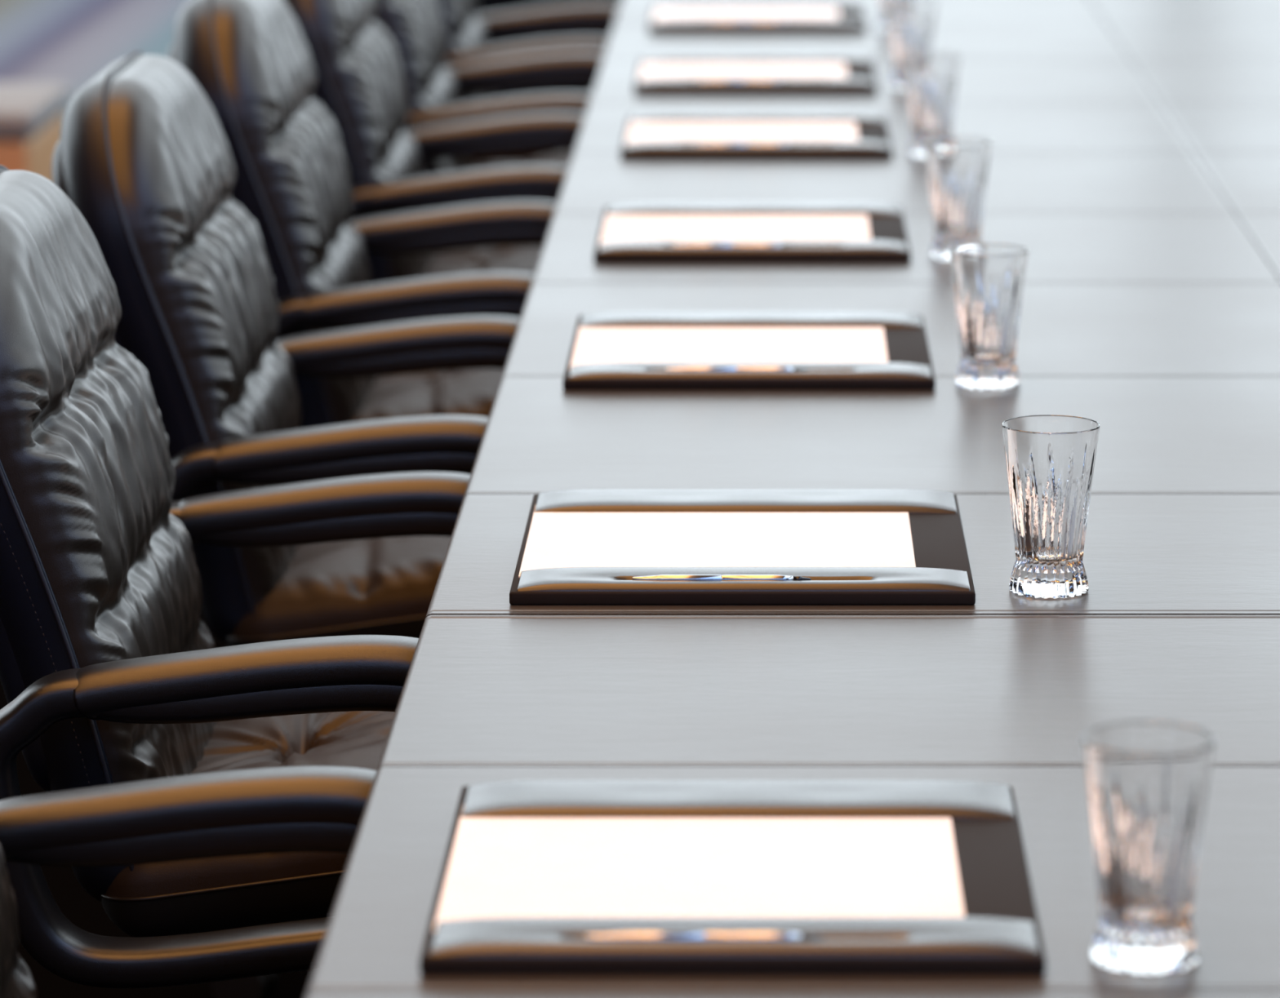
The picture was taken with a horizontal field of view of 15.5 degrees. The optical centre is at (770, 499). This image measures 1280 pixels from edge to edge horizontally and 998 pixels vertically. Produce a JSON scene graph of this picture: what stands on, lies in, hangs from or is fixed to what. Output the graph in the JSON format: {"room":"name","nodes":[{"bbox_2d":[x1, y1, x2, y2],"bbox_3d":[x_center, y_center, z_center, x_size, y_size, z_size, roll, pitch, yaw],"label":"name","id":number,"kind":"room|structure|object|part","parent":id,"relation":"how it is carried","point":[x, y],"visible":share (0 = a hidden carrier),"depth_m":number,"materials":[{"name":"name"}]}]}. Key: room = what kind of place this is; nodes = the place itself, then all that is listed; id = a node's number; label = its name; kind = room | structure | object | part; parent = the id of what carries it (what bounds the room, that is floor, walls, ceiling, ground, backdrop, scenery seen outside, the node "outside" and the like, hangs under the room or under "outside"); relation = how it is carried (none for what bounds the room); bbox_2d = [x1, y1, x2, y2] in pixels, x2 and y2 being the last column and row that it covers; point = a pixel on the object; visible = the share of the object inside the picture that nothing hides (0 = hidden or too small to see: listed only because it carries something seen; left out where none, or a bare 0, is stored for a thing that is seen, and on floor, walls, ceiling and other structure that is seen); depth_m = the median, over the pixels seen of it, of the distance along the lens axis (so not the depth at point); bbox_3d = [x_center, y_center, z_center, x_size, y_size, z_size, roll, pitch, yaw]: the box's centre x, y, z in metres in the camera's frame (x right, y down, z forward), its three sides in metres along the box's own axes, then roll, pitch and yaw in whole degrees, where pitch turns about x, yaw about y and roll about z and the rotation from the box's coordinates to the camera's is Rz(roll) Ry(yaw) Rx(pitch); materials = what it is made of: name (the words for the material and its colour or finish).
{"room":"conference room","nodes":[
{"label":"conference room","id":0,"kind":"room"},
{"bbox_2d":[0,0,621,997],"bbox_3d":[0.000,0.498,5.718,16.600,0.200,25.600,0,12,0],"label":"floor","id":1,"kind":"structure","parent":0,"point":[78,907],"depth_m":5.35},
{"bbox_2d":[0,0,189,111],"bbox_3d":[-3.270,-1.016,12.553,3.860,0.006,9.800,0,12,0],"label":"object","id":2,"kind":"structure","parent":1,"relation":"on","point":[70,42],"depth_m":14.61,"materials":[{"name":"carpet"}]},
{"bbox_2d":[0,82,71,182],"bbox_3d":[-2.150,-0.515,8.884,1.600,0.493,0.510,0,12,0],"label":"upholstered bench","id":3,"kind":"object","parent":2,"relation":"on","point":[31,113],"visible":0.34,"depth_m":8.75,"materials":[{"name":"fabric"}]},
{"bbox_2d":[0,82,71,141],"bbox_3d":[-2.150,-0.730,8.840,1.600,0.053,0.510,0,12,0],"label":"bench cushion","id":4,"kind":"object","parent":3,"relation":"on","point":[29,111],"depth_m":8.79,"materials":[{"name":"fabric"}]},
{"bbox_2d":[0,766,376,997],"bbox_3d":[-0.347,0.442,2.970,0.720,1.020,0.637,0,12,0],"label":"armchair","id":5,"kind":"object","parent":1,"relation":"on","point":[290,809],"visible":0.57,"depth_m":3.19,"materials":[{"name":"leather"}]},
{"bbox_2d":[0,844,37,997],"bbox_3d":[-0.562,0.214,2.924,0.181,0.546,0.490,0,12,0],"label":"cushion","id":6,"kind":"object","parent":5,"relation":"on","point":[16,980],"depth_m":3.12,"materials":[{"name":"leather"}]},
{"bbox_3d":[-0.397,0.331,3.244,0.443,0.254,0.052,0,12,0],"label":"arm frame","id":7,"kind":"part","parent":5,"relation":"part of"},
{"bbox_2d":[0,164,471,989],"bbox_3d":[-0.343,0.240,3.950,0.720,1.020,0.695,0,12,0],"label":"armchair","id":8,"kind":"object","parent":1,"relation":"on","point":[111,673],"visible":0.59,"depth_m":3.70,"materials":[{"name":"leather"}]},
{"bbox_3d":[-0.630,-0.003,3.900,0.145,0.413,0.458,0,12,0],"label":"panel","id":9,"kind":"part","parent":8,"relation":"part of","materials":[{"name":"leather"}]},
{"bbox_2d":[0,169,216,784],"bbox_3d":[-0.558,0.012,3.903,0.181,0.546,0.490,0,12,0],"label":"cushion","id":10,"kind":"object","parent":8,"relation":"on","point":[96,566],"depth_m":3.72,"materials":[{"name":"leather"}]},
{"bbox_3d":[-0.393,0.252,3.627,0.443,0.254,0.052,0,12,0],"label":"arm frame","id":11,"kind":"part","parent":8,"relation":"part of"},
{"bbox_2d":[105,711,395,897],"bbox_3d":[-0.298,0.215,3.945,0.476,0.109,0.516,0,12,0],"label":"seat cushion","id":12,"kind":"object","parent":8,"relation":"on","point":[356,740],"depth_m":3.77,"materials":[{"name":"leather"}]},
{"bbox_3d":[-0.393,0.123,4.251,0.443,0.254,0.052,0,12,0],"label":"arm frame","id":13,"kind":"part","parent":8,"relation":"part of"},
{"bbox_2d":[51,50,519,997],"bbox_3d":[-0.343,0.061,4.818,0.720,1.020,0.637,0,12,0],"label":"armchair","id":14,"kind":"object","parent":1,"relation":"on","point":[143,154],"visible":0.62,"depth_m":4.57,"materials":[{"name":"leather"}]},
{"bbox_3d":[-0.630,-0.182,4.768,0.145,0.413,0.458,0,12,0],"label":"panel","id":15,"kind":"part","parent":14,"relation":"part of","materials":[{"name":"leather"}]},
{"bbox_2d":[107,54,301,606],"bbox_3d":[-0.558,-0.167,4.771,0.181,0.546,0.490,0,12,0],"label":"cushion","id":16,"kind":"object","parent":14,"relation":"on","point":[188,268],"depth_m":4.57,"materials":[{"name":"leather"}]},
{"bbox_3d":[-0.393,0.067,4.523,0.443,0.254,0.052,0,12,0],"label":"arm frame","id":17,"kind":"part","parent":14,"relation":"part of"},
{"bbox_2d":[231,536,450,638],"bbox_3d":[-0.298,0.036,4.812,0.476,0.109,0.516,0,12,0],"label":"seat cushion","id":18,"kind":"object","parent":14,"relation":"on","point":[381,586],"depth_m":4.58,"materials":[{"name":"leather"}]},
{"bbox_3d":[-0.393,-0.050,5.091,0.443,0.254,0.052,0,12,0],"label":"arm frame","id":19,"kind":"part","parent":14,"relation":"part of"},
{"bbox_2d":[166,0,556,428],"bbox_3d":[-0.343,-0.118,5.685,0.720,1.020,0.637,0,12,0],"label":"armchair","id":20,"kind":"object","parent":1,"relation":"on","point":[251,60],"visible":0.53,"depth_m":5.43,"materials":[{"name":"leather"}]},
{"bbox_3d":[-0.630,-0.361,5.635,0.145,0.413,0.458,0,12,0],"label":"panel","id":21,"kind":"part","parent":20,"relation":"part of","materials":[{"name":"leather"}]},
{"bbox_2d":[213,0,377,424],"bbox_3d":[-0.558,-0.345,5.638,0.181,0.546,0.490,0,12,0],"label":"cushion","id":22,"kind":"object","parent":20,"relation":"on","point":[292,180],"depth_m":5.43,"materials":[{"name":"leather"}]},
{"bbox_3d":[-0.393,-0.112,5.391,0.443,0.254,0.052,0,12,0],"label":"arm frame","id":23,"kind":"part","parent":20,"relation":"part of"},
{"bbox_2d":[351,368,503,422],"bbox_3d":[-0.298,-0.143,5.680,0.476,0.109,0.516,0,12,0],"label":"seat cushion","id":24,"kind":"object","parent":20,"relation":"on","point":[473,392],"depth_m":5.50,"materials":[{"name":"leather"}]},
{"bbox_3d":[-0.393,-0.229,5.958,0.443,0.254,0.052,0,12,0],"label":"arm frame","id":25,"kind":"part","parent":20,"relation":"part of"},
{"bbox_2d":[284,0,585,284],"bbox_3d":[-0.343,-0.304,6.588,0.720,1.020,0.637,0,12,0],"label":"armchair","id":26,"kind":"object","parent":1,"relation":"on","point":[359,83],"visible":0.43,"depth_m":6.33,"materials":[{"name":"leather"}]},
{"bbox_2d":[301,0,434,281],"bbox_3d":[-0.558,-0.532,6.541,0.181,0.546,0.490,0,12,0],"label":"cushion","id":27,"kind":"object","parent":26,"relation":"on","point":[359,83],"depth_m":6.33,"materials":[{"name":"leather"}]},
{"bbox_3d":[-0.393,-0.298,6.293,0.443,0.254,0.052,0,12,0],"label":"arm frame","id":28,"kind":"part","parent":26,"relation":"part of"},
{"bbox_2d":[422,246,542,277],"bbox_3d":[-0.298,-0.329,6.583,0.476,0.109,0.516,0,12,0],"label":"seat cushion","id":29,"kind":"object","parent":26,"relation":"on","point":[525,260],"depth_m":6.49,"materials":[{"name":"leather"}]},
{"bbox_3d":[-0.393,-0.415,6.862,0.443,0.254,0.052,0,12,0],"label":"arm frame","id":30,"kind":"part","parent":26,"relation":"part of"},
{"bbox_2d":[374,0,604,176],"bbox_3d":[-0.343,-0.470,7.393,0.720,1.020,0.637,0,12,0],"label":"armchair","id":31,"kind":"object","parent":1,"relation":"on","point":[415,28],"visible":0.23,"depth_m":7.20,"materials":[{"name":"leather"}]},
{"bbox_3d":[-0.393,-0.464,7.098,0.443,0.254,0.052,0,12,0],"label":"arm frame","id":32,"kind":"part","parent":31,"relation":"part of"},
{"bbox_2d":[375,0,474,175],"bbox_3d":[-0.558,-0.698,7.346,0.181,0.546,0.490,0,12,0],"label":"cushion","id":33,"kind":"object","parent":31,"relation":"on","point":[415,28],"depth_m":7.16,"materials":[{"name":"leather"}]},
{"bbox_2d":[473,151,573,169],"bbox_3d":[-0.298,-0.495,7.388,0.476,0.109,0.516,0,12,0],"label":"seat cushion","id":34,"kind":"object","parent":31,"relation":"on","point":[563,159],"depth_m":7.47,"materials":[{"name":"leather"}]},
{"bbox_3d":[-0.393,-0.581,7.667,0.443,0.254,0.052,0,12,0],"label":"arm frame","id":35,"kind":"part","parent":31,"relation":"part of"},
{"bbox_2d":[438,0,620,165],"bbox_3d":[-0.343,-0.632,8.181,0.720,1.020,0.637,0,12,0],"label":"armchair","id":36,"kind":"object","parent":1,"relation":"on","point":[468,33],"visible":0.19,"depth_m":8.08,"materials":[{"name":"leather"}]},
{"bbox_3d":[-0.393,-0.626,7.886,0.443,0.254,0.052,0,12,0],"label":"arm frame","id":37,"kind":"part","parent":36,"relation":"part of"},
{"bbox_2d":[438,0,500,102],"bbox_3d":[-0.558,-0.860,8.134,0.181,0.546,0.490,0,12,0],"label":"cushion","id":38,"kind":"object","parent":36,"relation":"on","point":[464,29],"depth_m":7.98,"materials":[{"name":"leather"}]},
{"bbox_2d":[472,93,591,165],"bbox_3d":[-0.298,-0.657,8.176,0.476,0.109,0.516,0,12,0],"label":"seat cushion","id":39,"kind":"object","parent":36,"relation":"on","point":[525,157],"depth_m":7.93,"materials":[{"name":"leather"}]},
{"bbox_3d":[-0.393,-0.744,8.454,0.443,0.254,0.052,0,12,0],"label":"arm frame","id":40,"kind":"part","parent":36,"relation":"part of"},
{"bbox_2d":[305,0,1279,997],"bbox_3d":[0.557,-0.093,6.260,1.638,0.740,8.500,0,12,0],"label":"conference table","id":41,"kind":"object","parent":1,"relation":"on","point":[1135,156],"visible":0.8,"depth_m":4.00,"materials":[{"name":"wood"}]},
{"bbox_2d":[419,780,1045,975],"bbox_3d":[-0.021,0.224,2.845,0.355,0.018,0.374,0,12,0],"label":"desk pad","id":42,"kind":"object","parent":41,"relation":"on","point":[998,934],"visible":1,"depth_m":2.71,"materials":[{"name":"leather"}]},
{"bbox_2d":[433,805,964,932],"bbox_3d":[-0.041,0.222,2.844,0.308,0.001,0.274,0,12,0],"label":"paper sheet","id":43,"kind":"object","parent":42,"relation":"on","point":[498,867],"visible":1,"depth_m":2.84,"materials":[{"name":"white paper"}]},
{"bbox_2d":[585,932,825,940],"bbox_3d":[-0.037,0.251,2.682,0.137,0.007,0.007,0,12,0],"label":"ballpoint pen","id":44,"kind":"object","parent":42,"relation":"on","point":[620,935],"visible":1,"depth_m":2.68,"materials":[{"name":"silver metal"}]},
{"bbox_2d":[509,488,975,604],"bbox_3d":[-0.021,0.035,3.761,0.355,0.018,0.374,0,12,0],"label":"desk pad","id":45,"kind":"object","parent":41,"relation":"on","point":[941,575],"visible":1,"depth_m":3.62,"materials":[{"name":"leather"}]},
{"bbox_2d":[518,504,915,577],"bbox_3d":[-0.041,0.033,3.761,0.308,0.001,0.274,0,12,0],"label":"paper sheet","id":46,"kind":"object","parent":45,"relation":"on","point":[554,540],"visible":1,"depth_m":3.75,"materials":[{"name":"white paper"}]},
{"bbox_2d":[632,574,811,580],"bbox_3d":[-0.037,0.061,3.599,0.137,0.007,0.007,0,12,0],"label":"ballpoint pen","id":47,"kind":"object","parent":45,"relation":"on","point":[660,577],"visible":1,"depth_m":3.60,"materials":[{"name":"silver metal"}]},
{"bbox_2d":[562,311,935,390],"bbox_3d":[-0.021,-0.150,4.658,0.355,0.018,0.374,0,12,0],"label":"desk pad","id":48,"kind":"object","parent":41,"relation":"on","point":[908,366],"visible":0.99,"depth_m":4.51,"materials":[{"name":"leather"}]},
{"bbox_2d":[569,322,888,370],"bbox_3d":[-0.040,-0.152,4.657,0.308,0.001,0.274,0,12,0],"label":"paper sheet","id":49,"kind":"object","parent":48,"relation":"on","point":[593,344],"visible":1,"depth_m":4.66,"materials":[{"name":"white paper"}]},
{"bbox_2d":[665,366,808,370],"bbox_3d":[-0.032,-0.123,4.495,0.137,0.007,0.007,0,12,0],"label":"ballpoint pen","id":50,"kind":"object","parent":48,"relation":"on","point":[685,368],"visible":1,"depth_m":4.49,"materials":[{"name":"silver metal"}]},
{"bbox_2d":[593,201,911,262],"bbox_3d":[-0.021,-0.311,5.439,0.355,0.018,0.374,0,12,0],"label":"desk pad","id":51,"kind":"object","parent":41,"relation":"on","point":[889,242],"visible":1,"depth_m":5.30,"materials":[{"name":"leather"}]},
{"bbox_2d":[671,242,793,245],"bbox_3d":[-0.042,-0.284,5.277,0.137,0.007,0.007,0,12,0],"label":"ballpoint pen","id":52,"kind":"object","parent":51,"relation":"on","point":[689,243],"visible":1,"depth_m":5.27,"materials":[{"name":"silver metal"}]},
{"bbox_2d":[599,213,871,246],"bbox_3d":[-0.040,-0.313,5.439,0.308,0.001,0.274,0,12,0],"label":"paper sheet","id":53,"kind":"object","parent":51,"relation":"on","point":[616,227],"visible":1,"depth_m":5.45,"materials":[{"name":"white paper"}]},
{"bbox_2d":[633,53,877,93],"bbox_3d":[-0.021,-0.637,7.017,0.355,0.018,0.374,0,12,0],"label":"desk pad","id":54,"kind":"object","parent":41,"relation":"on","point":[860,73],"visible":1,"depth_m":6.87,"materials":[{"name":"leather"}]},
{"bbox_2d":[637,60,847,82],"bbox_3d":[-0.041,-0.639,7.017,0.308,0.001,0.274,0,12,0],"label":"paper sheet","id":55,"kind":"object","parent":54,"relation":"on","point":[648,70],"visible":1,"depth_m":7.02,"materials":[{"name":"white paper"}]},
{"bbox_2d":[696,78,790,80],"bbox_3d":[-0.039,-0.610,6.855,0.137,0.007,0.007,0,12,0],"label":"ballpoint pen","id":56,"kind":"object","parent":54,"relation":"on","point":[708,79],"visible":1,"depth_m":6.85,"materials":[{"name":"silver metal"}]},
{"bbox_2d":[620,111,892,158],"bbox_3d":[-0.018,-0.490,6.308,0.355,0.018,0.374,0,12,0],"label":"desk pad","id":57,"kind":"object","parent":41,"relation":"on","point":[873,141],"visible":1,"depth_m":6.15,"materials":[{"name":"leather"}]},
{"bbox_2d":[624,120,857,145],"bbox_3d":[-0.038,-0.492,6.308,0.308,0.001,0.274,0,12,0],"label":"paper sheet","id":58,"kind":"object","parent":57,"relation":"on","point":[637,131],"visible":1,"depth_m":6.32,"materials":[{"name":"white paper"}]},
{"bbox_2d":[694,142,798,144],"bbox_3d":[-0.031,-0.464,6.146,0.137,0.007,0.007,0,12,0],"label":"ballpoint pen","id":59,"kind":"object","parent":57,"relation":"on","point":[704,143],"visible":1,"depth_m":6.14,"materials":[{"name":"silver metal"}]},
{"bbox_2d":[648,0,866,32],"bbox_3d":[-0.021,-0.807,7.843,0.355,0.018,0.374,0,12,0],"label":"desk pad","id":60,"kind":"object","parent":41,"relation":"on","point":[851,14],"visible":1,"depth_m":7.68,"materials":[{"name":"leather"}]},
{"bbox_2d":[652,5,839,22],"bbox_3d":[-0.041,-0.809,7.842,0.308,0.001,0.274,0,12,0],"label":"paper sheet","id":61,"kind":"object","parent":60,"relation":"on","point":[660,13],"visible":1,"depth_m":7.85,"materials":[{"name":"white paper"}]},
{"bbox_2d":[708,19,792,22],"bbox_3d":[-0.032,-0.780,7.680,0.137,0.007,0.007,0,12,0],"label":"ballpoint pen","id":62,"kind":"object","parent":60,"relation":"on","point":[717,20],"visible":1,"depth_m":7.68,"materials":[{"name":"silver metal"}]},
{"bbox_2d":[877,0,888,30],"bbox_3d":[0.206,-0.836,7.705,0.075,0.131,0.075,-3,12,-13],"label":"drinking glass","id":63,"kind":"object","parent":41,"relation":"on","point":[882,24],"visible":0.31,"depth_m":7.70,"materials":[{"name":"clear glass"}]},
{"bbox_2d":[885,0,937,89],"bbox_3d":[0.206,-0.668,6.887,0.075,0.131,0.075,-7,14,-32],"label":"drinking glass","id":64,"kind":"object","parent":41,"relation":"on","point":[911,22],"visible":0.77,"depth_m":6.86,"materials":[{"name":"clear glass"}]},
{"bbox_2d":[902,52,960,157],"bbox_3d":[0.210,-0.515,6.145,0.075,0.131,0.075,-2,12,-11],"label":"drinking glass","id":65,"kind":"object","parent":41,"relation":"on","point":[931,77],"visible":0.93,"depth_m":6.12,"materials":[{"name":"clear glass"}]},
{"bbox_2d":[924,137,991,260],"bbox_3d":[0.210,-0.337,5.283,0.075,0.131,0.075,9,15,37],"label":"drinking glass","id":66,"kind":"object","parent":41,"relation":"on","point":[957,167],"visible":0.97,"depth_m":5.26,"materials":[{"name":"clear glass"}]},
{"bbox_2d":[949,244,1028,390],"bbox_3d":[0.208,-0.174,4.490,0.075,0.131,0.075,-5,13,-24],"label":"drinking glass","id":67,"kind":"object","parent":41,"relation":"on","point":[988,279],"visible":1,"depth_m":4.47,"materials":[{"name":"clear glass"}]},
{"bbox_2d":[1001,414,1100,599],"bbox_3d":[0.215,0.006,3.617,0.075,0.131,0.075,10,15,40],"label":"drinking glass","id":68,"kind":"object","parent":41,"relation":"on","point":[1051,459],"visible":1,"depth_m":3.60,"materials":[{"name":"clear glass"}]},
{"bbox_2d":[1082,721,1214,974],"bbox_3d":[0.214,0.200,2.680,0.075,0.131,0.075,6,13,25],"label":"drinking glass","id":69,"kind":"object","parent":41,"relation":"on","point":[1148,782],"visible":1,"depth_m":2.66,"materials":[{"name":"clear glass"}]}
]}

